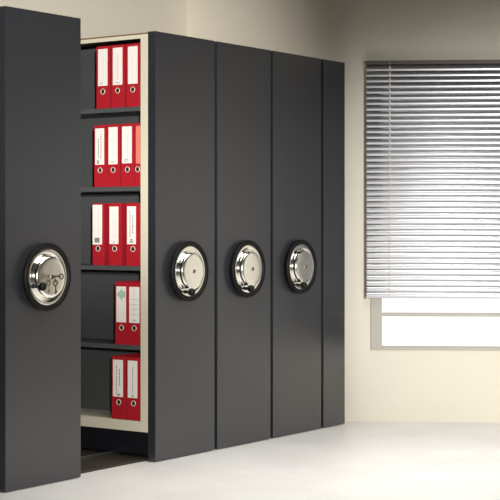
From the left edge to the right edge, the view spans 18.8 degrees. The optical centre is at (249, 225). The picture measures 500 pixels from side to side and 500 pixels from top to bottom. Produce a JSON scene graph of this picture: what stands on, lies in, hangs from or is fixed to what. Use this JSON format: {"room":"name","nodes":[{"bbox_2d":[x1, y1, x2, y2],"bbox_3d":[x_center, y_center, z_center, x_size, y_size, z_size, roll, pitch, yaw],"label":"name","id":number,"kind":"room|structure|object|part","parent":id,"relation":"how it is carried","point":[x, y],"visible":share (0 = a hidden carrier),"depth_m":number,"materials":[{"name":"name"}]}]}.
{"room":"file archive room","nodes":[
{"label":"file archive room","id":0,"kind":"room"},
{"bbox_2d":[0,0,186,38],"bbox_3d":[-3.306,-0.226,6.057,0.150,2.860,10.230,0,0,35],"label":"wall","id":1,"kind":"structure","parent":0,"point":[99,18],"depth_m":9.44,"materials":[{"name":"paint"}]},
{"bbox_2d":[0,421,499,499],"bbox_3d":[1.659,1.264,5.465,8.940,0.120,15.000,0,0,35],"label":"floor","id":2,"kind":"structure","parent":0,"point":[350,460],"depth_m":7.38,"materials":[{"name":"white tile"}]},
{"bbox_2d":[81,448,147,473],"bbox_3d":[-0.795,1.198,8.293,1.065,0.012,3.080,0,0,35],"label":"platform","id":3,"kind":"object","parent":2,"relation":"on","point":[118,459],"visible":0.02,"depth_m":7.68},
{"bbox_2d":[0,6,80,491],"bbox_3d":[-1.376,0.103,7.312,1.230,2.193,0.510,0,0,35],"label":"shelving unit","id":4,"kind":"object","parent":3,"relation":"on","point":[40,52],"visible":0.99,"depth_m":6.97,"materials":[{"name":"grey metal"}]},
{"bbox_3d":[-0.964,0.276,6.898,0.080,0.040,0.040,0,0,35],"label":"knob","id":5,"kind":"part","parent":4,"relation":"part of","materials":[{"name":"black plastic"}]},
{"bbox_3d":[-0.947,0.236,7.001,0.028,0.265,0.265,0,0,35],"label":"dish","id":6,"kind":"part","parent":4,"relation":"part of","materials":[{"name":"silver metal"}]},
{"bbox_2d":[53,273,63,293],"bbox_3d":[-0.883,0.266,6.956,0.068,0.096,0.031,0,0,35],"label":"bunch","id":7,"kind":"object","parent":4,"relation":"hanging from","point":[54,276],"visible":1,"depth_m":6.96,"materials":[{"name":"grey metal"}]},
{"bbox_2d":[81,451,120,459],"bbox_3d":[-0.560,1.185,8.132,0.025,0.014,3.030,0,0,35],"label":"rail","id":8,"kind":"object","parent":3,"relation":"on","point":[108,452],"visible":0.02,"depth_m":7.80,"materials":[{"name":"silver metal"}]},
{"bbox_2d":[81,31,213,461],"bbox_3d":[-0.760,0.103,8.191,1.220,2.193,0.507,0,0,35],"label":"shelving unit","id":9,"kind":"object","parent":3,"relation":"on","point":[175,114],"visible":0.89,"depth_m":7.89,"materials":[{"name":"grey metal"}]},
{"bbox_3d":[-0.874,1.022,8.125,1.050,0.043,0.232,0,0,35],"label":"shelf","id":10,"kind":"part","parent":9,"relation":"part of","materials":[{"name":"beige metal"}]},
{"bbox_2d":[93,203,107,264],"bbox_3d":[-0.729,0.043,8.008,0.077,0.325,0.238,0,0,35],"label":"binder","id":11,"kind":"object","parent":9,"relation":"on","point":[100,210],"visible":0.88,"depth_m":7.91,"materials":[{"name":"red"}]},
{"bbox_2d":[94,125,106,186],"bbox_3d":[-0.717,-0.366,8.000,0.083,0.325,0.238,0,0,35],"label":"binder","id":12,"kind":"object","parent":9,"relation":"on","point":[100,131],"visible":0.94,"depth_m":7.90,"materials":[{"name":"red"}]},
{"bbox_2d":[96,46,110,108],"bbox_3d":[-0.702,-0.777,7.989,0.089,0.325,0.238,0,0,35],"label":"binder","id":13,"kind":"object","parent":9,"relation":"on","point":[103,53],"visible":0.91,"depth_m":7.89,"materials":[{"name":"red"}]},
{"bbox_3d":[-0.878,-0.603,8.121,0.952,0.024,0.242,0,0,35],"label":"shelf","id":14,"kind":"part","parent":9,"relation":"part of","materials":[{"name":"grey metal"}]},
{"bbox_3d":[-0.878,-0.192,8.121,0.952,0.024,0.242,0,0,35],"label":"shelf","id":15,"kind":"part","parent":9,"relation":"part of","materials":[{"name":"grey metal"}]},
{"bbox_3d":[-0.878,0.218,8.121,0.952,0.024,0.242,0,0,35],"label":"shelf","id":16,"kind":"part","parent":9,"relation":"part of","materials":[{"name":"grey metal"}]},
{"bbox_3d":[-0.878,0.626,8.121,0.952,0.024,0.242,0,0,35],"label":"shelf","id":17,"kind":"part","parent":9,"relation":"part of","materials":[{"name":"grey metal"}]},
{"bbox_2d":[107,124,120,186],"bbox_3d":[-0.644,-0.366,7.948,0.085,0.325,0.238,0,0,35],"label":"binder","id":18,"kind":"object","parent":9,"relation":"on","point":[113,130],"visible":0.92,"depth_m":7.85,"materials":[{"name":"red"}]},
{"bbox_3d":[-0.946,0.037,8.023,1.050,2.038,0.016,0,0,35],"label":"frame","id":19,"kind":"part","parent":9,"relation":"part of","materials":[{"name":"beige metal"}]},
{"bbox_2d":[108,203,125,265],"bbox_3d":[-0.636,0.043,7.942,0.086,0.325,0.238,0,0,35],"label":"binder","id":20,"kind":"object","parent":9,"relation":"on","point":[116,211],"visible":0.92,"depth_m":7.84,"materials":[{"name":"red"}]},
{"bbox_2d":[111,44,125,107],"bbox_3d":[-0.619,-0.777,7.930,0.089,0.325,0.238,0,0,35],"label":"binder","id":21,"kind":"object","parent":9,"relation":"on","point":[118,52],"visible":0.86,"depth_m":7.83,"materials":[{"name":"red"}]},
{"bbox_2d":[112,353,140,419],"bbox_3d":[-0.613,0.839,7.926,0.096,0.325,0.238,0,0,35],"label":"binder","id":22,"kind":"object","parent":9,"relation":"on","point":[119,362],"visible":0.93,"depth_m":7.83,"materials":[{"name":"red cardboard"}]},
{"bbox_2d":[121,123,134,186],"bbox_3d":[-0.566,-0.366,7.893,0.088,0.325,0.238,0,0,35],"label":"binder","id":23,"kind":"object","parent":9,"relation":"on","point":[127,130],"visible":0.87,"depth_m":7.79,"materials":[{"name":"red"}]},
{"bbox_2d":[115,280,140,344],"bbox_3d":[-0.598,0.452,7.915,0.085,0.325,0.238,0,0,35],"label":"binder","id":24,"kind":"object","parent":9,"relation":"on","point":[121,287],"visible":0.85,"depth_m":7.82,"materials":[{"name":"red cardboard"}]},
{"bbox_2d":[126,43,140,106],"bbox_3d":[-0.536,-0.777,7.872,0.089,0.325,0.238,0,0,35],"label":"binder","id":25,"kind":"object","parent":9,"relation":"on","point":[133,51],"visible":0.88,"depth_m":7.77,"materials":[{"name":"red"}]},
{"bbox_2d":[126,203,140,265],"bbox_3d":[-0.535,0.043,7.871,0.092,0.325,0.238,0,0,35],"label":"binder","id":26,"kind":"object","parent":9,"relation":"on","point":[133,210],"visible":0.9,"depth_m":7.77,"materials":[{"name":"red"}]},
{"bbox_2d":[127,355,140,420],"bbox_3d":[-0.532,0.839,7.869,0.091,0.325,0.238,0,0,35],"label":"binder","id":27,"kind":"object","parent":9,"relation":"on","point":[133,362],"visible":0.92,"depth_m":7.77,"materials":[{"name":"red cardboard"}]},
{"bbox_2d":[128,281,140,345],"bbox_3d":[-0.528,0.452,7.866,0.082,0.325,0.238,0,0,35],"label":"binder","id":28,"kind":"object","parent":9,"relation":"on","point":[134,288],"visible":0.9,"depth_m":7.77,"materials":[{"name":"red cardboard"}]},
{"bbox_2d":[135,123,140,185],"bbox_3d":[-0.510,-0.366,7.853,0.037,0.325,0.238,0,0,35],"label":"binder","id":29,"kind":"object","parent":9,"relation":"on","point":[137,125],"visible":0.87,"depth_m":7.75,"materials":[{"name":"red"}]},
{"bbox_3d":[-0.356,0.103,7.905,0.050,2.193,0.505,0,0,35],"label":"panel","id":30,"kind":"part","parent":9,"relation":"part of","materials":[{"name":"grey metal"}]},
{"bbox_3d":[-0.315,0.342,7.824,0.070,0.040,0.040,0,0,35],"label":"knob","id":31,"kind":"part","parent":9,"relation":"part of","materials":[{"name":"black plastic"}]},
{"bbox_3d":[-0.323,0.236,7.882,0.028,0.265,0.265,0,0,35],"label":"dish","id":32,"kind":"part","parent":9,"relation":"part of","materials":[{"name":"silver metal"}]},
{"bbox_2d":[214,41,269,448],"bbox_3d":[-0.454,0.103,8.623,1.220,2.193,0.508,0,0,35],"label":"shelving unit","id":33,"kind":"object","parent":3,"relation":"on","point":[241,73],"visible":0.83,"depth_m":8.28,"materials":[{"name":"grey metal"}]},
{"bbox_3d":[-0.017,0.236,8.314,0.028,0.265,0.265,0,0,35],"label":"dish","id":34,"kind":"part","parent":33,"relation":"part of","materials":[{"name":"silver metal"}]},
{"bbox_3d":[-0.008,0.342,8.257,0.070,0.040,0.040,0,0,35],"label":"knob","id":35,"kind":"part","parent":33,"relation":"part of","materials":[{"name":"black plastic"}]},
{"bbox_2d":[270,51,320,437],"bbox_3d":[-0.147,0.103,9.056,1.220,2.193,0.508,0,0,35],"label":"shelving unit","id":36,"kind":"object","parent":3,"relation":"on","point":[295,80],"visible":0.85,"depth_m":8.71,"materials":[{"name":"grey metal"}]},
{"bbox_3d":[0.296,0.340,8.686,0.070,0.040,0.040,0,0,35],"label":"knob","id":37,"kind":"part","parent":36,"relation":"part of","materials":[{"name":"black plastic"}]},
{"bbox_3d":[0.289,0.236,8.747,0.028,0.265,0.265,0,0,35],"label":"dish","id":38,"kind":"part","parent":36,"relation":"part of","materials":[{"name":"silver metal"}]},
{"bbox_2d":[321,59,344,427],"bbox_3d":[0.045,0.103,9.407,1.130,2.193,0.244,0,0,35],"label":"shelving unit","id":39,"kind":"object","parent":3,"relation":"on","point":[332,72],"visible":0.2,"depth_m":9.05,"materials":[{"name":"grey metal"}]},
{"bbox_2d":[187,0,361,420],"bbox_3d":[0.112,-0.226,9.755,1.456,2.860,0.201,0,0,35],"label":"wall","id":40,"kind":"structure","parent":0,"point":[331,30],"depth_m":9.34,"materials":[{"name":"paint"}]},
{"bbox_2d":[362,0,499,421],"bbox_3d":[5.060,-0.226,9.082,8.750,2.860,0.151,0,0,4],"label":"wall","id":41,"kind":"structure","parent":0,"point":[398,385],"depth_m":9.29,"materials":[{"name":"paint"}]},
{"bbox_2d":[366,60,499,298],"bbox_3d":[1.470,-0.285,9.224,1.517,1.456,0.044,0,0,4],"label":"blind","id":42,"kind":"object","parent":41,"relation":"attached to","point":[433,129],"visible":1,"depth_m":9.24,"materials":[{"name":"grey metal"}]},
{"bbox_3d":[0.856,-0.282,9.248,0.010,1.442,0.006,0,0,4],"label":"ladder cord","id":43,"kind":"part","parent":42,"relation":"part of","materials":[{"name":"white fabric"}]},
{"bbox_3d":[1.470,0.439,9.224,1.517,0.008,0.026,0,0,4],"label":"rail","id":44,"kind":"part","parent":42,"relation":"part of","materials":[{"name":"grey metal"}]},
{"bbox_2d":[371,298,499,350],"bbox_3d":[1.472,-0.081,9.283,1.454,1.690,0.069,0,0,4],"label":"window","id":45,"kind":"structure","parent":41,"relation":"in","point":[376,303],"depth_m":9.29,"materials":[{"name":"beige paint"}]}
]}

